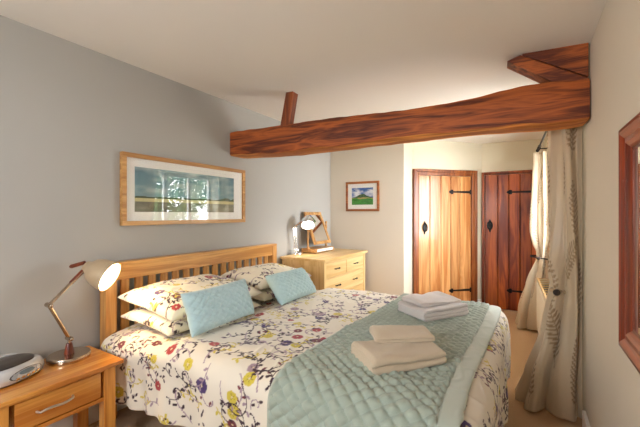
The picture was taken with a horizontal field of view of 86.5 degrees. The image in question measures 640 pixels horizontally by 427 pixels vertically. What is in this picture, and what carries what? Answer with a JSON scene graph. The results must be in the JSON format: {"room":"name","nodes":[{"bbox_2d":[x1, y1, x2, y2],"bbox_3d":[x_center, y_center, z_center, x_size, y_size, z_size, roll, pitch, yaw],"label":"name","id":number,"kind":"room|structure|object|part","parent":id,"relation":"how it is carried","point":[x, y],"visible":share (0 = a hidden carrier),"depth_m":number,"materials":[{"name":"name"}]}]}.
{"room":"bedroom","nodes":[
{"label":"bedroom","id":0,"kind":"room"},
{"bbox_2d":[0,15,330,358],"bbox_3d":[-1.291,0.070,2.390,0.120,2.420,5.360,0,0,31],"label":"wall","id":1,"kind":"structure","parent":0,"point":[69,110],"depth_m":2.07,"materials":[{"name":"grey paint"}]},
{"bbox_2d":[46,403,126,426],"bbox_3d":[-1.232,1.225,2.354,0.018,0.110,5.360,0,0,31],"label":"baseboard","id":2,"kind":"structure","parent":1,"relation":"attached to","point":[93,410],"depth_m":2.07,"materials":[{"name":"white paint"}]},
{"bbox_2d":[120,151,244,225],"bbox_3d":[-1.007,-0.166,2.709,0.034,0.486,1.138,0,0,31],"label":"framed picture","id":3,"kind":"object","parent":1,"relation":"attached to","point":[154,190],"visible":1,"depth_m":2.58,"materials":[{"name":"brown wood"}]},
{"bbox_2d":[135,166,233,211],"bbox_3d":[-1.017,-0.169,2.691,0.001,0.307,0.914,0,0,31],"label":"print","id":4,"kind":"object","parent":3,"relation":"attached to","point":[156,190],"depth_m":2.61},
{"bbox_2d":[0,0,605,143],"bbox_3d":[0.290,-1.060,2.137,3.150,0.240,6.860,0,0,31],"label":"ceiling","id":5,"kind":"structure","parent":0,"point":[341,58],"depth_m":1.93,"materials":[{"name":"white paint"}]},
{"bbox_2d":[230,43,589,158],"bbox_3d":[0.373,-0.760,2.540,2.587,0.520,0.183,0,0,28],"label":"ceiling beam","id":6,"kind":"structure","parent":5,"relation":"attached to","point":[561,100],"depth_m":2.18,"materials":[{"name":"brown wood"}]},
{"bbox_2d":[89,309,581,426],"bbox_3d":[0.288,1.340,2.133,3.150,0.120,6.850,0,0,31],"label":"floor","id":7,"kind":"structure","parent":0,"point":[522,341],"depth_m":2.20,"materials":[{"name":"beige carpet"}]},
{"bbox_2d":[0,345,123,426],"bbox_3d":[-1.371,1.035,1.706,0.390,0.490,0.566,0,0,31],"label":"bedside table","id":8,"kind":"object","parent":7,"relation":"on","point":[52,394],"visible":0.9,"depth_m":1.66,"materials":[{"name":"brown wood"}]},
{"bbox_3d":[-1.366,1.046,1.442,0.055,0.468,0.058,0,0,31],"label":"leg","id":9,"kind":"part","parent":8,"relation":"part of","materials":[{"name":"brown wood"}]},
{"bbox_2d":[0,353,43,388],"bbox_3d":[-1.496,0.743,1.629,0.220,0.094,0.286,0,0,9],"label":"clock radio","id":10,"kind":"object","parent":8,"relation":"on","point":[14,368],"visible":1,"depth_m":1.62,"materials":[{"name":"silver metal"}]},
{"bbox_3d":[-1.499,0.710,1.630,0.148,0.010,0.208,0,0,9],"label":"lid","id":11,"kind":"part","parent":10,"relation":"part of","materials":[{"name":"grey plastic"}]},
{"bbox_3d":[-1.401,0.753,1.622,0.015,0.046,0.155,0,0,9],"label":"control panel","id":12,"kind":"part","parent":10,"relation":"part of","materials":[{"name":"grey plastic"}]},
{"bbox_3d":[-1.398,0.753,1.622,0.013,0.040,0.143,0,0,7],"label":"panel","id":13,"kind":"part","parent":10,"relation":"part of","materials":[{"name":"silver metal"}]},
{"bbox_3d":[-1.359,0.892,1.700,0.296,0.129,0.352,0,0,31],"label":"drawer","id":14,"kind":"part","parent":8,"relation":"part of","materials":[{"name":"brown wood"}]},
{"bbox_3d":[-1.234,0.892,1.594,0.039,0.019,0.156,0,0,31],"label":"handle","id":15,"kind":"part","parent":8,"relation":"part of","materials":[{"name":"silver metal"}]},
{"bbox_3d":[-1.249,0.819,1.629,0.038,0.013,0.384,0,0,31],"label":"rail","id":16,"kind":"part","parent":8,"relation":"part of","materials":[{"name":"brown wood"}]},
{"bbox_3d":[-1.249,0.971,1.629,0.038,0.018,0.384,0,0,31],"label":"rail","id":17,"kind":"part","parent":8,"relation":"part of","materials":[{"name":"brown wood"}]},
{"bbox_3d":[-1.385,1.046,1.969,0.055,0.468,0.058,0,0,31],"label":"leg","id":18,"kind":"part","parent":8,"relation":"part of","materials":[{"name":"brown wood"}]},
{"bbox_2d":[44,259,120,365],"bbox_3d":[-1.313,0.525,1.899,0.350,0.529,0.202,0,0,-32],"label":"desk lamp","id":19,"kind":"object","parent":8,"relation":"on","point":[100,274],"visible":1,"depth_m":1.88,"materials":[{"name":"silver metal"}]},
{"bbox_3d":[-1.397,0.579,1.822,0.035,0.208,0.105,0,0,31],"label":"arm","id":20,"kind":"part","parent":19,"relation":"part of","materials":[{"name":"silver metal"}]},
{"bbox_3d":[-1.380,0.391,1.869,0.026,0.184,0.202,0,0,25],"label":"arm","id":21,"kind":"part","parent":19,"relation":"part of","materials":[{"name":"silver metal"}]},
{"bbox_3d":[-1.373,0.733,1.861,0.048,0.058,0.048,0,0,31],"label":"turned stem","id":22,"kind":"part","parent":19,"relation":"part of","materials":[{"name":"brown wood"}]},
{"bbox_3d":[-1.365,0.284,1.914,0.022,0.036,0.082,0,0,31],"label":"handle","id":23,"kind":"part","parent":19,"relation":"part of","materials":[{"name":"brown wood"}]},
{"bbox_3d":[-1.250,0.352,1.966,0.193,0.182,0.184,0,0,31],"label":"lamp shade","id":24,"kind":"part","parent":19,"relation":"part of","materials":[{"name":"metal"}]},
{"bbox_3d":[-1.243,0.357,1.968,0.142,0.128,0.129,0,0,31],"label":"bulb","id":25,"kind":"part","parent":19,"relation":"part of","materials":[{"name":"white glass"}]},
{"bbox_3d":[-1.138,1.046,1.820,0.055,0.468,0.058,0,0,31],"label":"leg","id":26,"kind":"part","parent":8,"relation":"part of","materials":[{"name":"brown wood"}]},
{"bbox_2d":[100,243,276,417],"bbox_3d":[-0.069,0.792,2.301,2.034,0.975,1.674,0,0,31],"label":"headboard","id":27,"kind":"object","parent":7,"relation":"on","point":[136,269],"visible":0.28,"depth_m":2.41,"materials":[{"name":"brown wood"}]},
{"bbox_3d":[-1.320,0.802,2.120,0.074,0.956,0.068,0,0,31],"label":"post","id":28,"kind":"part","parent":27,"relation":"part of","materials":[{"name":"brown wood"}]},
{"bbox_3d":[-0.906,0.371,2.806,0.066,0.093,1.540,0,0,31],"label":"headboard","id":29,"kind":"part","parent":27,"relation":"part of","materials":[{"name":"brown wood"}]},
{"bbox_3d":[-0.906,0.315,2.806,0.078,0.020,1.674,0,0,31],"label":"cap rail","id":30,"kind":"part","parent":27,"relation":"part of","materials":[{"name":"brown wood"}]},
{"bbox_3d":[-0.493,0.802,3.492,0.074,0.956,0.068,0,0,31],"label":"post","id":31,"kind":"part","parent":27,"relation":"part of","materials":[{"name":"brown wood"}]},
{"bbox_2d":[101,288,510,426],"bbox_3d":[0.032,0.911,2.238,2.112,0.520,1.792,0,0,31],"label":"duvet","id":32,"kind":"object","parent":27,"relation":"on","point":[223,375],"visible":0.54,"depth_m":1.73,"materials":[{"name":"fabric"}]},
{"bbox_2d":[120,301,259,335],"bbox_3d":[-0.837,0.630,2.291,0.499,0.123,0.740,0,0,32],"label":"pillow","id":33,"kind":"object","parent":32,"relation":"on","point":[141,315],"visible":0.25,"depth_m":1.98,"materials":[{"name":"fabric"}]},
{"bbox_2d":[117,274,261,320],"bbox_3d":[-0.839,0.528,2.298,0.526,0.164,0.760,0,0,30],"label":"pillow","id":34,"kind":"object","parent":33,"relation":"on","point":[163,298],"visible":0.67,"depth_m":2.08,"materials":[{"name":"fabric"}]},
{"bbox_2d":[181,279,253,337],"bbox_3d":[-0.585,0.537,2.017,0.170,0.223,0.500,0,0,29],"label":"cushion","id":35,"kind":"object","parent":32,"relation":"on","point":[207,309],"visible":1,"depth_m":1.91,"materials":[{"name":"teal fabric"}]},
{"bbox_2d":[251,288,274,300],"bbox_3d":[-0.439,0.624,2.962,0.459,0.109,0.700,0,0,30],"label":"pillow","id":36,"kind":"object","parent":32,"relation":"on","point":[267,294],"visible":0.14,"depth_m":2.62,"materials":[{"name":"fabric"}]},
{"bbox_2d":[221,263,310,289],"bbox_3d":[-0.451,0.525,2.970,0.457,0.144,0.680,0,0,33],"label":"pillow","id":37,"kind":"object","parent":36,"relation":"on","point":[254,276],"visible":0.66,"depth_m":2.78,"materials":[{"name":"fabric"}]},
{"bbox_2d":[265,267,315,304],"bbox_3d":[-0.215,0.551,2.652,0.204,0.218,0.474,0,0,33],"label":"cushion","id":38,"kind":"object","parent":32,"relation":"on","point":[287,286],"visible":1,"depth_m":2.54,"materials":[{"name":"teal fabric"}]},
{"bbox_2d":[267,293,500,426],"bbox_3d":[0.551,0.830,1.919,0.764,0.416,1.839,0,0,31],"label":"throw blanket","id":39,"kind":"object","parent":32,"relation":"on","point":[325,385],"visible":0.67,"depth_m":1.32,"materials":[{"name":"teal fabric"}]},
{"bbox_2d":[351,340,446,375],"bbox_3d":[0.345,0.611,1.506,0.364,0.076,0.233,0,0,-19],"label":"folded towel","id":40,"kind":"object","parent":39,"relation":"on","point":[379,358],"visible":0.88,"depth_m":1.43,"materials":[{"name":"beige fabric"}]},
{"bbox_2d":[369,325,434,342],"bbox_3d":[0.379,0.554,1.590,0.279,0.047,0.134,0,0,-5],"label":"folded towel","id":41,"kind":"object","parent":40,"relation":"on","point":[380,333],"visible":1,"depth_m":1.55,"materials":[{"name":"beige fabric"}]},
{"bbox_2d":[398,300,468,321],"bbox_3d":[0.735,0.611,2.225,0.378,0.075,0.273,0,0,-25],"label":"folded towel","id":42,"kind":"object","parent":39,"relation":"on","point":[426,314],"visible":0.71,"depth_m":2.12,"materials":[{"name":"white fabric"}]},
{"bbox_2d":[402,291,460,306],"bbox_3d":[0.738,0.559,2.256,0.328,0.044,0.210,0,0,-23],"label":"folded towel","id":43,"kind":"object","parent":42,"relation":"on","point":[435,298],"visible":1,"depth_m":2.21,"materials":[{"name":"white fabric"}]},
{"bbox_2d":[280,248,367,290],"bbox_3d":[0.086,0.869,3.982,0.565,0.822,1.070,0,0,31],"label":"dresser","id":44,"kind":"object","parent":7,"relation":"on","point":[336,268],"visible":0.48,"depth_m":3.68,"materials":[{"name":"brown wood"}]},
{"bbox_2d":[290,215,314,255],"bbox_3d":[-0.191,0.235,3.805,0.281,0.445,0.160,0,0,14],"label":"desk lamp","id":45,"kind":"object","parent":44,"relation":"on","point":[307,222],"visible":1,"depth_m":3.79,"materials":[{"name":"silver metal"}]},
{"bbox_3d":[-0.278,0.275,3.802,0.059,0.261,0.021,0,0,-43],"label":"arm","id":46,"kind":"part","parent":45,"relation":"part of","materials":[{"name":"silver metal"}]},
{"bbox_3d":[-0.133,0.092,3.788,0.161,0.160,0.160,0,0,31],"label":"lamp shade","id":47,"kind":"part","parent":45,"relation":"part of","materials":[{"name":"silver metal"}]},
{"bbox_3d":[-0.135,0.099,3.783,0.120,0.112,0.112,0,0,31],"label":"bulb","id":48,"kind":"part","parent":45,"relation":"part of","materials":[{"name":"white glass"}]},
{"bbox_3d":[-0.177,0.509,3.565,0.435,0.051,0.028,0,0,31],"label":"rail","id":49,"kind":"part","parent":44,"relation":"part of","materials":[{"name":"brown wood"}]},
{"bbox_3d":[-0.176,0.852,3.566,0.435,0.736,0.015,0,0,31],"label":"panel","id":50,"kind":"part","parent":44,"relation":"part of","materials":[{"name":"brown wood"}]},
{"bbox_2d":[301,212,333,253],"bbox_3d":[-0.015,0.216,4.122,0.219,0.483,0.456,0,0,31],"label":"mirror","id":51,"kind":"object","parent":44,"relation":"on","point":[319,234],"visible":0.91,"depth_m":4.11,"materials":[{"name":"brown wood"}]},
{"bbox_3d":[-0.139,0.244,3.953,0.032,0.317,0.032,0,0,31],"label":"post","id":52,"kind":"part","parent":51,"relation":"part of","materials":[{"name":"brown wood"}]},
{"bbox_3d":[-0.031,0.168,4.132,0.172,0.386,0.376,0,0,31],"label":"mirror frame","id":53,"kind":"part","parent":51,"relation":"part of","materials":[{"name":"brown wood"}]},
{"bbox_2d":[310,215,327,240],"bbox_3d":[-0.031,0.168,4.132,0.136,0.320,0.308,0,0,31],"label":"mirror glass","id":54,"kind":"object","parent":51,"relation":"attached to","point":[319,232],"depth_m":4.16,"materials":[{"name":"silver metal"}]},
{"bbox_3d":[0.062,0.425,4.079,0.008,0.033,0.360,0,0,31],"label":"drawer","id":55,"kind":"part","parent":51,"relation":"part of","materials":[{"name":"brown wood"}]},
{"bbox_3d":[0.034,0.882,3.445,0.050,0.796,0.045,0,0,31],"label":"corner post","id":56,"kind":"part","parent":44,"relation":"part of","materials":[{"name":"brown wood"}]},
{"bbox_3d":[-0.028,0.588,3.779,0.489,0.154,0.458,0,0,31],"label":"drawer","id":57,"kind":"part","parent":44,"relation":"part of","materials":[{"name":"brown wood"}]},
{"bbox_3d":[0.288,0.673,3.861,0.036,0.010,0.930,0,0,31],"label":"rail","id":58,"kind":"part","parent":44,"relation":"part of","materials":[{"name":"brown wood"}]},
{"bbox_3d":[0.288,0.496,3.861,0.036,0.024,0.930,0,0,31],"label":"rail","id":59,"kind":"part","parent":44,"relation":"part of","materials":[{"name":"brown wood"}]},
{"bbox_3d":[0.092,0.770,3.979,0.489,0.178,0.924,0,0,31],"label":"drawer","id":60,"kind":"part","parent":44,"relation":"part of","materials":[{"name":"brown wood"}]},
{"bbox_3d":[0.213,0.588,4.178,0.489,0.154,0.458,0,0,31],"label":"drawer","id":61,"kind":"part","parent":44,"relation":"part of","materials":[{"name":"brown wood"}]},
{"bbox_3d":[0.092,0.962,3.979,0.489,0.174,0.924,0,0,31],"label":"drawer","id":62,"kind":"part","parent":44,"relation":"part of","materials":[{"name":"brown wood"}]},
{"bbox_3d":[0.537,0.882,4.280,0.050,0.796,0.045,0,0,31],"label":"corner post","id":63,"kind":"part","parent":44,"relation":"part of","materials":[{"name":"brown wood"}]},
{"bbox_2d":[537,278,548,332],"bbox_3d":[2.025,0.970,2.998,0.132,0.620,1.126,0,0,29],"label":"radiator","id":64,"kind":"object","parent":7,"relation":"on","point":[542,284],"visible":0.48,"depth_m":3.16,"materials":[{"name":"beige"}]},
{"bbox_2d":[537,278,548,298],"bbox_3d":[2.032,0.664,3.019,0.115,0.008,1.070,0,0,29],"label":"grille","id":65,"kind":"object","parent":64,"relation":"attached to","point":[539,280],"depth_m":3.20,"materials":[{"name":"beige"}]},
{"bbox_2d":[331,143,403,294],"bbox_3d":[0.612,0.070,4.442,1.020,2.420,0.120,0,0,31],"label":"wall","id":66,"kind":"structure","parent":0,"point":[381,232],"depth_m":4.32,"materials":[{"name":"paint"}]},
{"bbox_2d":[346,181,378,210],"bbox_3d":[0.546,-0.228,4.394,0.464,0.384,0.026,0,0,31],"label":"framed picture","id":67,"kind":"object","parent":66,"relation":"attached to","point":[363,195],"visible":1,"depth_m":4.39,"materials":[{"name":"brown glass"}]},
{"bbox_2d":[352,187,372,204],"bbox_3d":[0.546,-0.229,4.394,0.298,0.218,0.001,0,0,31],"label":"print","id":68,"kind":"object","parent":67,"relation":"attached to","point":[360,196],"depth_m":4.39},
{"bbox_2d":[404,143,411,293],"bbox_3d":[1.062,0.070,4.317,0.120,2.420,0.370,0,0,31],"label":"wall","id":69,"kind":"structure","parent":0,"point":[407,146],"depth_m":4.29,"materials":[{"name":"beige paint"}]},
{"bbox_2d":[412,140,481,298],"bbox_3d":[1.704,0.070,4.622,1.047,2.420,0.120,0,0,-13],"label":"wall","id":70,"kind":"structure","parent":0,"point":[434,154],"depth_m":4.58,"materials":[{"name":"beige paint"}]},
{"bbox_2d":[413,169,477,301],"bbox_3d":[1.676,0.346,4.526,0.947,1.868,0.051,0,0,-13],"label":"door","id":71,"kind":"structure","parent":70,"relation":"in","point":[445,203],"depth_m":4.53,"materials":[{"name":"brown wood"}]},
{"bbox_3d":[1.372,0.180,4.446,0.075,0.176,0.032,0,0,-17],"label":"ring handle","id":72,"kind":"part","parent":71,"relation":"part of","materials":[{"name":"black metal"}]},
{"bbox_2d":[482,139,544,311],"bbox_3d":[2.569,0.070,4.546,0.725,2.420,0.120,0,0,31],"label":"wall","id":73,"kind":"structure","parent":0,"point":[512,155],"depth_m":4.51,"materials":[{"name":"beige paint"}]},
{"bbox_2d":[482,170,535,310],"bbox_3d":[2.525,0.357,4.472,0.718,1.846,0.051,0,0,31],"label":"door","id":74,"kind":"structure","parent":73,"relation":"in","point":[507,246],"depth_m":4.51,"materials":[{"name":"brown wood"}]},
{"bbox_3d":[2.297,0.160,4.599,0.075,0.176,0.032,0,0,31],"label":"ring handle","id":75,"kind":"part","parent":74,"relation":"part of","materials":[{"name":"black metal"}]},
{"bbox_2d":[586,0,639,426],"bbox_3d":[0.640,0.070,0.344,0.120,2.420,3.850,0,0,31],"label":"wall","id":76,"kind":"structure","parent":0,"point":[612,381],"depth_m":1.49,"materials":[{"name":"paint"}]},
{"bbox_2d":[545,123,585,410],"bbox_3d":[2.347,0.070,3.093,0.300,2.420,2.612,0,0,29],"label":"wall window","id":77,"kind":"structure","parent":76,"relation":"in","point":[584,126],"depth_m":2.09,"materials":[{"name":"beige paint"}]},
{"bbox_2d":[536,131,546,151],"bbox_3d":[2.041,-0.718,2.993,0.130,0.040,1.967,0,0,29],"label":"curtain rod","id":78,"kind":"object","parent":77,"relation":"attached to","point":[542,139],"visible":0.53,"depth_m":3.54,"materials":[{"name":"black metal"}]},
{"bbox_2d":[515,151,548,330],"bbox_3d":[2.365,0.296,3.829,0.293,1.942,0.412,0,0,19],"label":"curtain","id":79,"kind":"object","parent":78,"relation":"hanging from","point":[526,317],"visible":0.89,"depth_m":3.70,"materials":[{"name":"beige fabric"}]},
{"bbox_2d":[530,255,547,259],"bbox_3d":[2.382,0.474,3.737,0.127,0.040,0.331,0,0,11],"label":"tieback","id":80,"kind":"object","parent":79,"relation":"attached to","point":[533,256],"visible":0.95,"depth_m":3.64,"materials":[{"name":"beige fabric"}]},
{"bbox_2d":[515,126,582,421],"bbox_3d":[1.526,0.283,2.355,0.345,1.977,0.547,0,0,19],"label":"curtain","id":81,"kind":"object","parent":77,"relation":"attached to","point":[551,378],"visible":0.89,"depth_m":2.14,"materials":[{"name":"beige fabric"}]},
{"bbox_2d":[549,287,582,299],"bbox_3d":[1.531,0.503,2.194,0.194,0.071,0.214,0,0,-11],"label":"tieback","id":82,"kind":"object","parent":81,"relation":"attached to","point":[556,292],"visible":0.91,"depth_m":2.11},
{"bbox_2d":[582,410,590,426],"bbox_3d":[0.581,1.225,0.380,0.018,0.110,3.850,0,0,31],"label":"baseboard","id":83,"kind":"structure","parent":76,"relation":"attached to","point":[585,422],"depth_m":1.96,"materials":[{"name":"white paint"}]},
{"bbox_2d":[619,112,639,373],"bbox_3d":[0.841,0.082,0.830,0.034,0.756,0.800,0,0,31],"label":"wall mirror","id":84,"kind":"object","parent":76,"relation":"attached to","point":[629,135],"visible":1,"depth_m":1.10,"materials":[{"name":"brown wood"}]},
{"bbox_3d":[0.841,-0.251,0.830,0.034,0.090,0.800,0,0,31],"label":"rail","id":85,"kind":"part","parent":84,"relation":"part of","materials":[{"name":"brown wood"}]},
{"bbox_3d":[0.841,0.415,0.830,0.034,0.090,0.800,0,0,31],"label":"rail","id":86,"kind":"part","parent":84,"relation":"part of","materials":[{"name":"brown wood"}]},
{"bbox_2d":[634,146,639,334],"bbox_3d":[0.850,0.082,0.825,0.005,0.586,0.630,0,0,31],"label":"mirror glass","id":87,"kind":"object","parent":84,"relation":"on","point":[636,148],"depth_m":1.06,"materials":[{"name":"silver metal"}]}
]}

